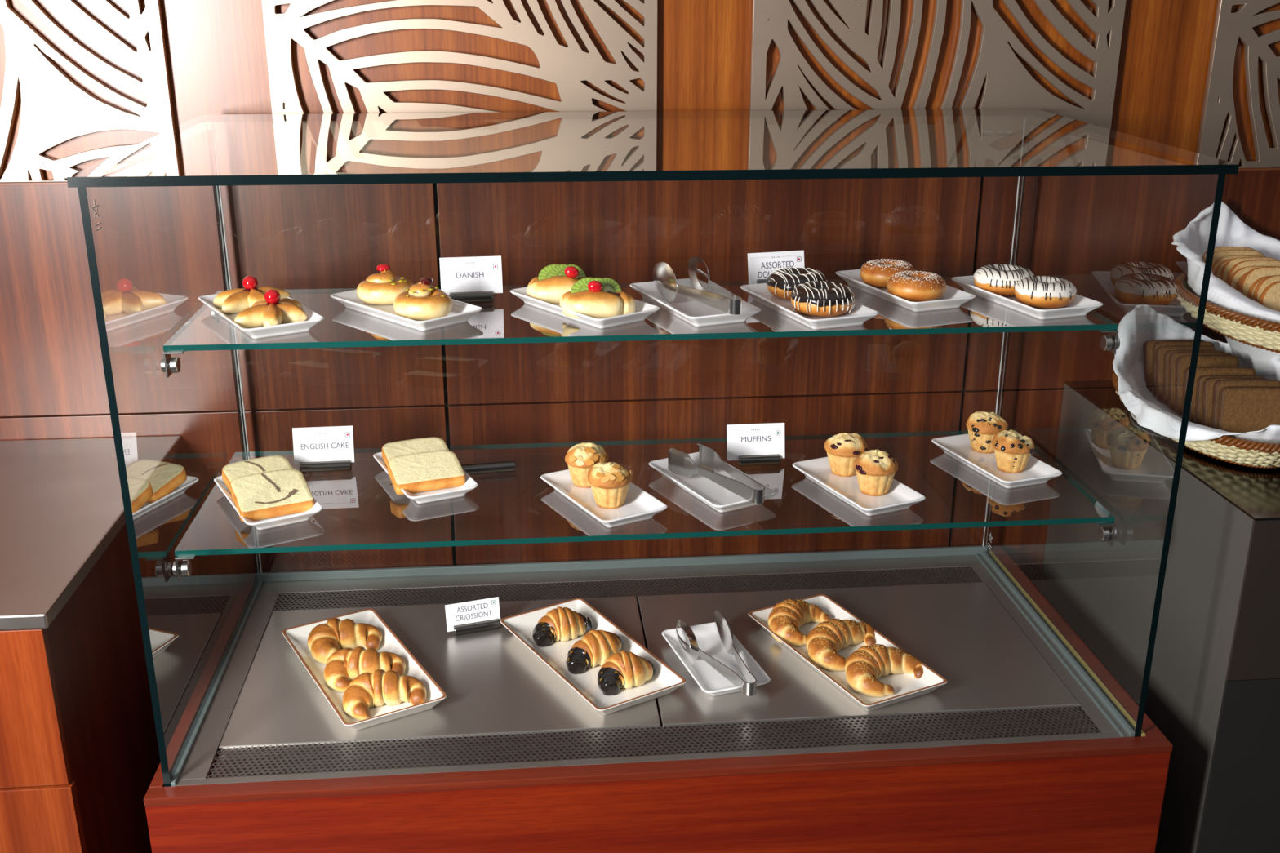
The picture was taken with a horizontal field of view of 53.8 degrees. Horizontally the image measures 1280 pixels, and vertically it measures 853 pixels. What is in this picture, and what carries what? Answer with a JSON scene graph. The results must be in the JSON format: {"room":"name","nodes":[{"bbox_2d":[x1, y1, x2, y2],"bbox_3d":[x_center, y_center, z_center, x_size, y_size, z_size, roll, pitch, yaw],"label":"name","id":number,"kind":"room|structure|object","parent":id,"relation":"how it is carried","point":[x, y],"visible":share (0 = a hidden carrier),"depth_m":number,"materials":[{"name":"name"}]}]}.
{"room":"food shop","nodes":[
{"label":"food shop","id":0,"kind":"room"},
{"bbox_2d":[0,0,1279,671],"bbox_3d":[0.177,-0.459,2.255,4.200,2.720,0.048,-2,19,-5],"label":"wall","id":1,"kind":"structure","parent":0,"point":[157,248],"depth_m":2.29,"materials":[{"name":"brown wood"}]},
{"bbox_2d":[0,167,1279,185],"bbox_3d":[0.178,-0.448,2.242,4.200,0.004,0.019,-2,19,-5],"label":"trim","id":2,"kind":"structure","parent":1,"relation":"attached to","point":[1258,168],"depth_m":2.13,"materials":[{"name":"brown wood"}]},
{"bbox_2d":[0,0,174,182],"bbox_3d":[-1.113,-0.755,2.010,0.656,0.724,0.013,-2,19,-5],"label":"wall screen","id":3,"kind":"object","parent":2,"relation":"on","point":[55,110],"visible":0.92,"depth_m":2.09,"materials":[{"name":"beige metal"}]},
{"bbox_2d":[261,0,657,114],"bbox_3d":[-0.297,-0.778,2.080,0.654,0.724,0.013,-2,19,-5],"label":"wall screen","id":4,"kind":"object","parent":2,"relation":"on","point":[566,67],"visible":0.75,"depth_m":2.13,"materials":[{"name":"beige metal"}]},
{"bbox_2d":[749,0,1126,128],"bbox_3d":[0.520,-0.802,2.150,0.656,0.724,0.013,-2,19,-5],"label":"wall screen","id":5,"kind":"object","parent":2,"relation":"on","point":[1007,84],"visible":0.71,"depth_m":2.20,"materials":[{"name":"beige metal"}]},
{"bbox_2d":[1195,0,1279,168],"bbox_3d":[1.345,-0.825,2.220,0.654,0.724,0.013,-2,19,-5],"label":"wall screen","id":6,"kind":"object","parent":2,"relation":"on","point":[1228,27],"visible":0.92,"depth_m":2.26,"materials":[{"name":"beige metal"}]},
{"bbox_3d":[0.323,1.376,1.159,4.200,0.030,3.340,-2,19,-5],"label":"floor","id":7,"kind":"structure","parent":0,"visible":0},
{"bbox_2d":[0,435,202,852],"bbox_3d":[-1.293,0.568,2.072,0.982,0.897,0.699,-2,19,-5],"label":"counter","id":8,"kind":"object","parent":7,"relation":"on","point":[80,757],"depth_m":1.91,"materials":[{"name":"wood"}]},
{"bbox_2d":[0,435,182,630],"bbox_3d":[-1.293,0.154,1.929,0.982,0.022,0.699,-2,19,-5],"label":"countertop","id":9,"kind":"structure","parent":8,"relation":"on","point":[61,503],"depth_m":1.97,"materials":[{"name":"silver metal"}]},
{"bbox_2d":[66,108,1239,852],"bbox_3d":[0.019,0.264,2.078,1.464,1.469,0.710,-2,19,-5],"label":"display case","id":10,"kind":"object","parent":7,"relation":"on","point":[1029,744],"visible":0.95,"depth_m":1.85,"materials":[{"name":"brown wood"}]},
{"bbox_2d":[197,293,324,338],"bbox_3d":[-0.568,-0.169,1.882,0.121,0.020,0.243,-12,22,-31],"label":"serving plate","id":11,"kind":"object","parent":10,"relation":"on","point":[313,318],"visible":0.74,"depth_m":1.81,"materials":[{"name":"white ceramic"}]},
{"bbox_2d":[213,275,290,314],"bbox_3d":[-0.601,-0.204,1.917,0.097,0.049,0.103,7,20,19],"label":"danish pastry","id":12,"kind":"object","parent":11,"relation":"on","point":[231,301],"visible":0.87,"depth_m":1.90,"materials":[{"name":"yellow"}]},
{"bbox_2d":[234,288,306,327],"bbox_3d":[-0.537,-0.173,1.828,0.102,0.049,0.099,-7,20,-19],"label":"danish pastry","id":13,"kind":"object","parent":11,"relation":"on","point":[273,311],"visible":0.98,"depth_m":1.82,"materials":[{"name":"yellow"}]},
{"bbox_2d":[213,475,322,529],"bbox_3d":[-0.572,0.111,1.934,0.114,0.020,0.218,-11,22,-29],"label":"serving plate","id":14,"kind":"object","parent":10,"relation":"on","point":[275,522],"visible":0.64,"depth_m":1.86,"materials":[{"name":"white ceramic"}]},
{"bbox_2d":[222,455,293,493],"bbox_3d":[-0.597,0.079,1.979,0.104,0.035,0.088,-12,23,-31],"label":"cake slice","id":15,"kind":"object","parent":14,"relation":"on","point":[230,472],"visible":0.27,"depth_m":1.99,"materials":[{"name":"yellow food"}]},
{"bbox_2d":[230,468,314,522],"bbox_3d":[-0.556,0.102,1.902,0.109,0.042,0.095,-10,21,-26],"label":"cake slice","id":16,"kind":"object","parent":14,"relation":"on","point":[281,492],"visible":1,"depth_m":1.89,"materials":[{"name":"yellow food"}]},
{"bbox_2d":[299,460,351,472],"bbox_3d":[-0.516,0.066,2.071,0.082,0.016,0.016,-2,19,-7],"label":"card holder","id":17,"kind":"object","parent":10,"relation":"on","point":[340,465],"visible":0.98,"depth_m":2.06,"materials":[{"name":"grey"}]},
{"bbox_2d":[292,426,354,464],"bbox_3d":[-0.519,0.031,2.067,0.096,0.060,0.013,-2,19,-7],"label":"sign card","id":18,"kind":"object","parent":17,"relation":"in","point":[333,443],"visible":1,"depth_m":2.07,"materials":[{"name":"white"}]},
{"bbox_2d":[281,608,447,730],"bbox_3d":[-0.449,0.389,2.027,0.162,0.025,0.343,-11,22,-29],"label":"serving plate","id":19,"kind":"object","parent":10,"relation":"on","point":[296,637],"visible":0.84,"depth_m":2.01,"materials":[{"name":"white ceramic"}]},
{"bbox_2d":[307,617,382,664],"bbox_3d":[-0.490,0.350,2.087,0.119,0.047,0.099,-2,19,-5],"label":"croissant","id":20,"kind":"object","parent":19,"relation":"on","point":[327,638],"visible":0.82,"depth_m":2.08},
{"bbox_2d":[324,646,405,692],"bbox_3d":[-0.438,0.380,2.000,0.126,0.047,0.086,-2,19,-5],"label":"croissant","id":21,"kind":"object","parent":19,"relation":"on","point":[343,666],"visible":0.79,"depth_m":1.99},
{"bbox_2d":[342,669,426,719],"bbox_3d":[-0.396,0.402,1.936,0.128,0.048,0.082,-10,21,-26],"label":"croissant","id":22,"kind":"object","parent":19,"relation":"on","point":[366,691],"visible":0.97,"depth_m":1.92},
{"bbox_2d":[329,289,482,330],"bbox_3d":[-0.357,-0.181,1.918,0.121,0.020,0.243,-18,26,-42],"label":"serving plate","id":23,"kind":"object","parent":10,"relation":"on","point":[460,312],"visible":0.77,"depth_m":1.88,"materials":[{"name":"white ceramic"}]},
{"bbox_2d":[356,263,413,305],"bbox_3d":[-0.395,-0.225,1.965,0.083,0.056,0.090,6,20,18],"label":"bun","id":24,"kind":"object","parent":23,"relation":"on","point":[382,288],"visible":0.93,"depth_m":1.94,"materials":[{"name":"yellow food"}]},
{"bbox_2d":[393,276,452,319],"bbox_3d":[-0.322,-0.194,1.875,0.089,0.057,0.090,4,20,12],"label":"bun","id":25,"kind":"object","parent":23,"relation":"on","point":[422,300],"visible":0.98,"depth_m":1.85,"materials":[{"name":"yellow food"}]},
{"bbox_2d":[373,452,478,503],"bbox_3d":[-0.347,0.078,2.030,0.114,0.020,0.218,-9,21,-25],"label":"serving plate","id":26,"kind":"object","parent":10,"relation":"on","point":[423,497],"visible":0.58,"depth_m":1.96,"materials":[{"name":"white ceramic"}]},
{"bbox_2d":[382,436,449,467],"bbox_3d":[-0.369,0.047,2.078,0.106,0.031,0.078,-8,21,-22],"label":"cake slice","id":27,"kind":"object","parent":26,"relation":"on","point":[390,450],"visible":0.38,"depth_m":2.08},
{"bbox_2d":[387,449,465,495],"bbox_3d":[-0.340,0.071,1.996,0.110,0.038,0.084,-8,21,-21],"label":"cake slice","id":28,"kind":"object","parent":26,"relation":"on","point":[415,473],"visible":0.99,"depth_m":1.98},
{"bbox_2d":[218,596,660,753],"bbox_3d":[-0.311,0.394,2.071,0.649,0.012,0.429,-2,19,-5],"label":"tray","id":29,"kind":"object","parent":10,"relation":"on","point":[495,687],"depth_m":1.98,"materials":[{"name":"silver metal"}]},
{"bbox_2d":[449,291,493,302],"bbox_3d":[-0.266,-0.204,1.992,0.068,0.016,0.016,-3,19,-9],"label":"card holder","id":30,"kind":"object","parent":10,"relation":"on","point":[474,296],"visible":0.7,"depth_m":1.99,"materials":[{"name":"grey"}]},
{"bbox_2d":[439,255,502,294],"bbox_3d":[-0.266,-0.238,1.988,0.096,0.057,0.012,-3,19,-9],"label":"sign card","id":31,"kind":"object","parent":30,"relation":"in","point":[476,273],"visible":0.99,"depth_m":1.99,"materials":[{"name":"white"}]},
{"bbox_2d":[453,618,500,635],"bbox_3d":[-0.281,0.345,2.168,0.080,0.016,0.016,-7,20,-19],"label":"card holder","id":32,"kind":"object","parent":10,"relation":"on","point":[485,625],"visible":1,"depth_m":2.16,"materials":[{"name":"grey"}]},
{"bbox_2d":[444,596,500,631],"bbox_3d":[-0.287,0.323,2.164,0.093,0.046,0.010,-7,20,-19],"label":"sign card","id":33,"kind":"object","parent":32,"relation":"in","point":[487,609],"visible":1,"depth_m":2.16,"materials":[{"name":"white"}]},
{"bbox_2d":[461,460,515,474],"bbox_3d":[-0.249,0.068,2.065,0.091,0.016,0.016,-4,20,-12],"label":"card holder","id":34,"kind":"object","parent":10,"relation":"on","point":[504,466],"visible":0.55,"depth_m":2.06,"materials":[{"name":"grey"}]},
{"bbox_2d":[532,606,592,647],"bbox_3d":[-0.131,0.332,2.134,0.102,0.052,0.070,-2,19,-5],"label":"croissant","id":35,"kind":"object","parent":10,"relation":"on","point":[563,624],"visible":0.96,"depth_m":2.11,"materials":[{"name":"black food"}]},
{"bbox_2d":[510,286,659,328],"bbox_3d":[-0.088,-0.187,1.936,0.121,0.020,0.243,-14,24,-36],"label":"serving plate","id":36,"kind":"object","parent":10,"relation":"on","point":[642,309],"visible":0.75,"depth_m":1.88,"materials":[{"name":"white ceramic"}]},
{"bbox_2d":[526,263,586,303],"bbox_3d":[-0.121,-0.228,1.978,0.116,0.054,0.085,1,19,2],"label":"danish pastry","id":37,"kind":"object","parent":36,"relation":"on","point":[553,281],"visible":0.8,"depth_m":1.95,"materials":[{"name":"yellow"}]},
{"bbox_2d":[560,276,635,318],"bbox_3d":[-0.064,-0.196,1.886,0.114,0.053,0.086,2,19,7],"label":"danish pastry","id":38,"kind":"object","parent":36,"relation":"on","point":[593,297],"visible":0.97,"depth_m":1.86,"materials":[{"name":"yellow"}]},
{"bbox_2d":[499,598,686,715],"bbox_3d":[-0.084,0.376,2.066,0.162,0.025,0.343,-12,22,-30],"label":"serving plate","id":39,"kind":"object","parent":10,"relation":"on","point":[664,680],"visible":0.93,"depth_m":2.04,"materials":[{"name":"white ceramic"}]},
{"bbox_2d":[565,629,622,674],"bbox_3d":[-0.070,0.358,2.057,0.063,0.052,0.124,18,26,41],"label":"croissant","id":40,"kind":"object","parent":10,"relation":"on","point":[594,648],"visible":0.98,"depth_m":2.03,"materials":[{"name":"black food"}]},
{"bbox_2d":[540,469,667,527],"bbox_3d":[-0.058,0.108,1.943,0.114,0.020,0.218,-11,22,-28],"label":"serving plate","id":41,"kind":"object","parent":10,"relation":"on","point":[638,505],"visible":0.74,"depth_m":1.92,"materials":[{"name":"white ceramic"}]},
{"bbox_2d":[564,442,608,488],"bbox_3d":[-0.084,0.059,1.992,0.069,0.067,0.072,-2,19,-5],"label":"muffin","id":42,"kind":"object","parent":41,"relation":"on","point":[580,458],"visible":0.77,"depth_m":1.97,"materials":[{"name":"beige food"}]},
{"bbox_2d":[586,462,633,508],"bbox_3d":[-0.045,0.086,1.913,0.070,0.067,0.068,-10,21,-26],"label":"muffin","id":43,"kind":"object","parent":41,"relation":"on","point":[610,482],"visible":1,"depth_m":1.89,"materials":[{"name":"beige food"}]},
{"bbox_2d":[597,650,655,695],"bbox_3d":[-0.021,0.381,1.992,0.103,0.052,0.064,-7,20,-19],"label":"croissant","id":44,"kind":"object","parent":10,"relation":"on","point":[623,669],"visible":1,"depth_m":1.97,"materials":[{"name":"black food"}]},
{"bbox_2d":[272,566,983,611],"bbox_3d":[-0.008,0.300,2.334,1.326,0.002,0.075,-2,19,-5],"label":"grille","id":45,"kind":"object","parent":10,"relation":"attached to","point":[843,579],"depth_m":2.34,"materials":[{"name":"silver metal"}]},
{"bbox_2d":[163,276,1118,351],"bbox_3d":[0.008,-0.183,1.970,1.377,0.008,0.339,-2,19,-5],"label":"glass shelf","id":46,"kind":"object","parent":10,"relation":"attached to","point":[1111,326],"depth_m":1.82,"materials":[{"name":"teal"}]},
{"bbox_2d":[174,429,1115,556],"bbox_3d":[0.011,0.094,2.028,1.377,0.008,0.404,-2,19,-5],"label":"glass shelf","id":47,"kind":"object","parent":10,"relation":"attached to","point":[1109,524],"depth_m":1.87,"materials":[{"name":"teal"}]},
{"bbox_2d":[207,706,1100,778],"bbox_3d":[0.037,0.464,1.861,1.302,0.002,0.077,-2,19,-5],"label":"grille","id":48,"kind":"object","parent":10,"relation":"attached to","point":[386,753],"depth_m":1.86,"materials":[{"name":"silver metal"}]},
{"bbox_2d":[629,278,760,326],"bbox_3d":[0.082,-0.192,1.951,0.121,0.020,0.243,-8,21,-21],"label":"serving plate","id":49,"kind":"object","parent":10,"relation":"on","point":[693,312],"visible":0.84,"depth_m":1.92,"materials":[{"name":"white ceramic"}]},
{"bbox_2d":[653,256,742,315],"bbox_3d":[0.080,-0.215,1.935,0.087,0.059,0.289,-4,20,-12],"label":"serving tongs","id":50,"kind":"object","parent":49,"relation":"on","point":[723,300],"visible":1,"depth_m":1.93,"materials":[{"name":"silver metal"}]},
{"bbox_2d":[648,452,777,512],"bbox_3d":[0.112,0.089,1.998,0.114,0.020,0.218,-10,22,-27],"label":"serving plate","id":51,"kind":"object","parent":10,"relation":"on","point":[716,496],"visible":0.61,"depth_m":1.98,"materials":[{"name":"white ceramic"}]},
{"bbox_2d":[667,443,764,503],"bbox_3d":[0.133,0.074,1.970,0.060,0.043,0.206,-15,24,-37],"label":"serving tongs","id":52,"kind":"object","parent":51,"relation":"on","point":[679,462],"visible":1,"depth_m":1.99,"materials":[{"name":"grey metal"}]},
{"bbox_2d":[662,622,770,696],"bbox_3d":[0.121,0.382,2.057,0.114,0.020,0.212,-6,20,-17],"label":"serving plate","id":53,"kind":"object","parent":10,"relation":"on","point":[708,678],"visible":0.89,"depth_m":2.06,"materials":[{"name":"white ceramic"}]},
{"bbox_2d":[675,609,756,696],"bbox_3d":[0.126,0.364,2.038,0.091,0.052,0.252,-5,20,-15],"label":"serving tongs","id":54,"kind":"object","parent":53,"relation":"on","point":[748,688],"visible":1,"depth_m":2.03,"materials":[{"name":"silver metal"}]},
{"bbox_2d":[737,454,780,466],"bbox_3d":[0.199,0.056,2.100,0.069,0.016,0.016,-2,19,-6],"label":"card holder","id":55,"kind":"object","parent":10,"relation":"on","point":[761,460],"visible":1,"depth_m":2.09,"materials":[{"name":"grey"}]},
{"bbox_2d":[726,422,784,460],"bbox_3d":[0.193,0.025,2.096,0.098,0.059,0.013,-2,19,-6],"label":"sign card","id":56,"kind":"object","parent":55,"relation":"in","point":[748,439],"visible":1,"depth_m":2.10,"materials":[{"name":"white"}]},
{"bbox_2d":[756,279,766,284],"bbox_3d":[0.229,-0.237,2.088,0.075,0.016,0.016,-5,20,-15],"label":"card holder","id":57,"kind":"object","parent":10,"relation":"on","point":[758,281],"visible":0.21,"depth_m":2.07,"materials":[{"name":"grey"}]},
{"bbox_2d":[747,250,804,284],"bbox_3d":[0.226,-0.263,2.086,0.099,0.052,0.011,-5,20,-15],"label":"sign card","id":58,"kind":"object","parent":57,"relation":"in","point":[760,265],"visible":0.66,"depth_m":2.08,"materials":[{"name":"white"}]},
{"bbox_2d":[739,283,879,329],"bbox_3d":[0.256,-0.187,1.936,0.121,0.020,0.243,-7,20,-20],"label":"serving plate","id":59,"kind":"object","parent":10,"relation":"on","point":[860,313],"visible":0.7,"depth_m":1.88,"materials":[{"name":"white ceramic"}]},
{"bbox_2d":[766,266,827,300],"bbox_3d":[0.249,-0.227,1.996,0.096,0.041,0.098,-7,20,-18],"label":"doughnut","id":60,"kind":"object","parent":59,"relation":"on","point":[780,282],"visible":0.83,"depth_m":1.97,"materials":[{"name":"black food"}]},
{"bbox_2d":[790,280,854,316],"bbox_3d":[0.275,-0.193,1.898,0.096,0.041,0.098,3,19,8],"label":"doughnut","id":61,"kind":"object","parent":59,"relation":"on","point":[818,299],"visible":1,"depth_m":1.87,"materials":[{"name":"black food"}]},
{"bbox_2d":[747,594,947,711],"bbox_3d":[0.334,0.372,2.079,0.162,0.025,0.343,-9,21,-25],"label":"serving plate","id":62,"kind":"object","parent":10,"relation":"on","point":[906,686],"visible":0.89,"depth_m":2.02,"materials":[{"name":"white ceramic"}]},
{"bbox_2d":[768,599,831,646],"bbox_3d":[0.268,0.326,2.158,0.090,0.047,0.128,10,22,28],"label":"croissant","id":63,"kind":"object","parent":62,"relation":"on","point":[785,619],"visible":0.9,"depth_m":2.14,"materials":[{"name":"brown food"}]},
{"bbox_2d":[805,618,875,671],"bbox_3d":[0.331,0.350,2.089,0.095,0.047,0.153,12,22,31],"label":"croissant","id":64,"kind":"object","parent":62,"relation":"on","point":[823,642],"visible":0.91,"depth_m":2.07,"materials":[{"name":"brown food"}]},
{"bbox_2d":[844,644,923,697],"bbox_3d":[0.384,0.379,2.006,0.138,0.047,0.097,-16,24,-38],"label":"croissant","id":65,"kind":"object","parent":62,"relation":"on","point":[866,664],"visible":1,"depth_m":1.99,"materials":[{"name":"brown food"}]},
{"bbox_2d":[637,582,1079,731],"bbox_3d":[0.339,0.375,2.126,0.650,0.012,0.429,-2,19,-5],"label":"tray","id":66,"kind":"object","parent":10,"relation":"on","point":[992,664],"depth_m":2.08,"materials":[{"name":"silver metal"}]},
{"bbox_2d":[792,457,925,515],"bbox_3d":[0.341,0.094,1.986,0.115,0.020,0.218,-9,21,-23],"label":"serving plate","id":67,"kind":"object","parent":10,"relation":"on","point":[900,496],"visible":0.74,"depth_m":1.96,"materials":[{"name":"white ceramic"}]},
{"bbox_2d":[824,432,867,476],"bbox_3d":[0.333,0.043,2.039,0.069,0.067,0.069,-2,19,-5],"label":"muffin","id":68,"kind":"object","parent":67,"relation":"on","point":[842,449],"visible":0.92,"depth_m":2.02,"materials":[{"name":"beige food"}]},
{"bbox_2d":[853,448,897,496],"bbox_3d":[0.366,0.069,1.961,0.068,0.068,0.069,15,24,37],"label":"muffin","id":69,"kind":"object","parent":67,"relation":"on","point":[875,469],"visible":1,"depth_m":1.94,"materials":[{"name":"beige food"}]},
{"bbox_2d":[835,269,975,311],"bbox_3d":[0.424,-0.222,2.038,0.121,0.020,0.243,-7,20,-20],"label":"serving plate","id":70,"kind":"object","parent":10,"relation":"on","point":[953,297],"visible":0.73,"depth_m":1.98,"materials":[{"name":"white ceramic"}]},
{"bbox_2d":[859,258,915,288],"bbox_3d":[0.409,-0.253,2.079,0.091,0.037,0.090,-2,19,-5],"label":"doughnut","id":71,"kind":"object","parent":70,"relation":"on","point":[876,273],"visible":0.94,"depth_m":2.05,"materials":[{"name":"brown food"}]},
{"bbox_2d":[886,271,946,302],"bbox_3d":[0.435,-0.221,1.985,0.092,0.038,0.093,5,20,15],"label":"doughnut","id":72,"kind":"object","parent":70,"relation":"on","point":[910,286],"visible":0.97,"depth_m":1.95,"materials":[{"name":"brown food"}]},
{"bbox_2d":[931,433,1062,488],"bbox_3d":[0.588,0.058,2.091,0.114,0.020,0.218,-7,20,-19],"label":"serving plate","id":73,"kind":"object","parent":10,"relation":"on","point":[1036,472],"visible":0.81,"depth_m":2.07,"materials":[{"name":"white ceramic"}]},
{"bbox_2d":[965,411,1008,453],"bbox_3d":[0.589,0.008,2.143,0.068,0.066,0.070,0,19,-1],"label":"muffin","id":74,"kind":"object","parent":73,"relation":"on","point":[982,427],"visible":0.9,"depth_m":2.12,"materials":[{"name":"beige food"}]},
{"bbox_2d":[991,429,1034,473],"bbox_3d":[0.607,0.040,2.054,0.068,0.064,0.068,-8,21,-21],"label":"muffin","id":75,"kind":"object","parent":73,"relation":"on","point":[1013,450],"visible":1,"depth_m":2.04,"materials":[{"name":"beige food"}]},
{"bbox_2d":[951,275,1103,319],"bbox_3d":[0.607,-0.206,1.993,0.121,0.020,0.243,-7,20,-19],"label":"serving plate","id":76,"kind":"object","parent":10,"relation":"on","point":[1081,305],"visible":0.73,"depth_m":1.93,"materials":[{"name":"white ceramic"}]},
{"bbox_2d":[973,263,1034,296],"bbox_3d":[0.585,-0.236,2.024,0.097,0.041,0.098,-4,19,-10],"label":"doughnut","id":77,"kind":"object","parent":76,"relation":"on","point":[1001,279],"visible":0.84,"depth_m":1.99,"materials":[{"name":"white food"}]},
{"bbox_2d":[1014,275,1076,308],"bbox_3d":[0.626,-0.209,1.948,0.092,0.039,0.094,0,19,1],"label":"doughnut","id":78,"kind":"object","parent":76,"relation":"on","point":[1046,291],"visible":1,"depth_m":1.92,"materials":[{"name":"white food"}]},
{"bbox_2d":[1040,380,1279,852],"bbox_3d":[1.372,0.458,2.304,1.062,0.956,0.668,-2,19,-5],"label":"counter","id":79,"kind":"object","parent":7,"relation":"on","point":[1213,692],"depth_m":2.00,"materials":[{"name":"grey"}]},
{"bbox_2d":[1064,380,1279,520],"bbox_3d":[1.373,0.008,2.148,1.062,0.004,0.668,-2,19,-5],"label":"countertop","id":80,"kind":"structure","parent":79,"relation":"on","point":[1255,491],"depth_m":1.97,"materials":[{"name":"grey"}]},
{"bbox_2d":[1111,370,1279,468],"bbox_3d":[0.974,-0.026,2.140,0.305,0.056,0.502,-1,19,-2],"label":"bread basket","id":81,"kind":"object","parent":79,"relation":"on","point":[1239,451],"visible":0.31,"depth_m":1.94,"materials":[{"name":"beige wicker"}]},
{"bbox_2d":[1112,303,1279,444],"bbox_3d":[0.965,-0.079,2.117,0.314,0.160,0.481,-1,19,-2],"label":"cloth napkin","id":82,"kind":"object","parent":81,"relation":"in","point":[1143,324],"visible":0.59,"depth_m":2.22,"materials":[{"name":"fabric"}]},
{"bbox_2d":[1142,339,1203,391],"bbox_3d":[0.977,-0.112,2.302,0.111,0.091,0.048,0,19,-2],"label":"bread slice","id":83,"kind":"object","parent":82,"relation":"on","point":[1148,345],"visible":0.16,"depth_m":2.30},
{"bbox_2d":[1151,341,1213,395],"bbox_3d":[0.979,-0.104,2.272,0.108,0.098,0.041,0,19,0],"label":"bread slice","id":84,"kind":"object","parent":82,"relation":"on","point":[1157,344],"visible":0.16,"depth_m":2.26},
{"bbox_2d":[1155,346,1216,401],"bbox_3d":[0.975,-0.095,2.250,0.106,0.096,0.048,0,19,0],"label":"bread slice","id":85,"kind":"object","parent":82,"relation":"on","point":[1160,351],"visible":0.16,"depth_m":2.25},
{"bbox_2d":[1162,350,1225,405],"bbox_3d":[0.977,-0.086,2.219,0.108,0.097,0.040,0,19,-1],"label":"bread slice","id":86,"kind":"object","parent":82,"relation":"on","point":[1166,357],"visible":0.15,"depth_m":2.21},
{"bbox_2d":[1168,351,1231,410],"bbox_3d":[0.976,-0.079,2.195,0.107,0.100,0.044,0,19,1],"label":"bread slice","id":87,"kind":"object","parent":82,"relation":"on","point":[1171,375],"visible":0.1,"depth_m":2.19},
{"bbox_2d":[1182,366,1226,416],"bbox_3d":[0.978,-0.055,2.141,0.107,0.092,0.035,0,19,1],"label":"bread slice","id":88,"kind":"object","parent":82,"relation":"on","point":[1186,371],"visible":0.09,"depth_m":2.14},
{"bbox_2d":[1174,355,1239,415],"bbox_3d":[0.975,-0.071,2.168,0.107,0.102,0.043,0,19,-1],"label":"bread slice","id":89,"kind":"object","parent":82,"relation":"on","point":[1182,362],"visible":0.22,"depth_m":2.16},
{"bbox_2d":[1188,367,1256,422],"bbox_3d":[0.978,-0.051,2.118,0.109,0.098,0.042,0,19,1],"label":"bread slice","id":90,"kind":"object","parent":82,"relation":"on","point":[1200,371],"visible":0.13,"depth_m":2.11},
{"bbox_2d":[1194,374,1264,425],"bbox_3d":[0.977,-0.038,2.087,0.110,0.095,0.031,0,19,-1],"label":"bread slice","id":91,"kind":"object","parent":82,"relation":"on","point":[1198,401],"visible":0.16,"depth_m":2.08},
{"bbox_2d":[1201,377,1267,427],"bbox_3d":[0.977,-0.032,2.064,0.107,0.096,0.038,1,19,1],"label":"bread slice","id":92,"kind":"object","parent":82,"relation":"on","point":[1208,384],"visible":0.13,"depth_m":2.06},
{"bbox_2d":[1210,378,1279,429],"bbox_3d":[0.979,-0.025,2.035,0.107,0.103,0.032,0,19,-1],"label":"bread slice","id":93,"kind":"object","parent":82,"relation":"on","point":[1219,384],"visible":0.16,"depth_m":2.02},
{"bbox_2d":[1217,386,1279,432],"bbox_3d":[0.977,-0.014,2.010,0.107,0.099,0.033,0,19,0],"label":"bread slice","id":94,"kind":"object","parent":82,"relation":"on","point":[1247,409],"visible":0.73,"depth_m":2.00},
{"bbox_2d":[1225,336,1279,376],"bbox_3d":[1.122,-0.108,2.240,0.200,0.156,0.200,-2,19,-5],"label":"pedestal bowl","id":95,"kind":"object","parent":79,"relation":"on","point":[1259,359],"visible":0.07,"depth_m":2.19,"materials":[{"name":"white ceramic"}]},
{"bbox_2d":[1173,271,1279,353],"bbox_3d":[1.085,-0.193,2.142,0.311,0.056,0.482,-1,19,-2],"label":"bread basket","id":96,"kind":"object","parent":95,"relation":"on","point":[1263,334],"visible":0.59,"depth_m":2.05,"materials":[{"name":"beige wicker"}]},
{"bbox_2d":[1171,201,1279,323],"bbox_3d":[1.080,-0.258,2.123,0.321,0.180,0.466,-1,19,-2],"label":"cloth napkin","id":97,"kind":"object","parent":96,"relation":"in","point":[1192,242],"visible":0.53,"depth_m":2.28,"materials":[{"name":"fabric"}]},
{"bbox_2d":[1201,246,1255,262],"bbox_3d":[1.057,-0.272,2.254,0.112,0.097,0.047,0,19,0],"label":"bread slice","id":98,"kind":"object","parent":97,"relation":"on","point":[1219,248],"visible":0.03,"depth_m":2.25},
{"bbox_2d":[1204,249,1265,264],"bbox_3d":[1.054,-0.263,2.231,0.116,0.098,0.042,0,19,0],"label":"bread slice","id":99,"kind":"object","parent":97,"relation":"on","point":[1219,254],"visible":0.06,"depth_m":2.22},
{"bbox_2d":[1219,257,1279,282],"bbox_3d":[1.056,-0.243,2.172,0.112,0.097,0.041,0,19,1],"label":"bread slice","id":100,"kind":"object","parent":97,"relation":"on","point":[1224,273],"visible":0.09,"depth_m":2.17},
{"bbox_2d":[1227,266,1276,288],"bbox_3d":[1.053,-0.225,2.131,0.115,0.091,0.036,1,19,2],"label":"bread slice","id":101,"kind":"object","parent":97,"relation":"on","point":[1234,277],"visible":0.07,"depth_m":2.12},
{"bbox_2d":[1226,259,1279,284],"bbox_3d":[1.057,-0.235,2.150,0.110,0.096,0.036,0,19,0],"label":"bread slice","id":102,"kind":"object","parent":97,"relation":"on","point":[1260,262],"visible":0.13,"depth_m":2.14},
{"bbox_2d":[1239,266,1279,297],"bbox_3d":[1.054,-0.215,2.090,0.116,0.098,0.034,1,19,2],"label":"bread slice","id":103,"kind":"object","parent":97,"relation":"on","point":[1252,275],"visible":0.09,"depth_m":2.08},
{"bbox_2d":[1253,275,1279,302],"bbox_3d":[1.055,-0.199,2.049,0.112,0.095,0.030,1,19,2],"label":"bread slice","id":104,"kind":"object","parent":97,"relation":"on","point":[1264,283],"visible":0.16,"depth_m":2.04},
{"bbox_2d":[1259,280,1279,311],"bbox_3d":[1.054,-0.190,2.029,0.111,0.091,0.028,0,19,0],"label":"bread slice","id":105,"kind":"object","parent":97,"relation":"on","point":[1269,298],"visible":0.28,"depth_m":2.02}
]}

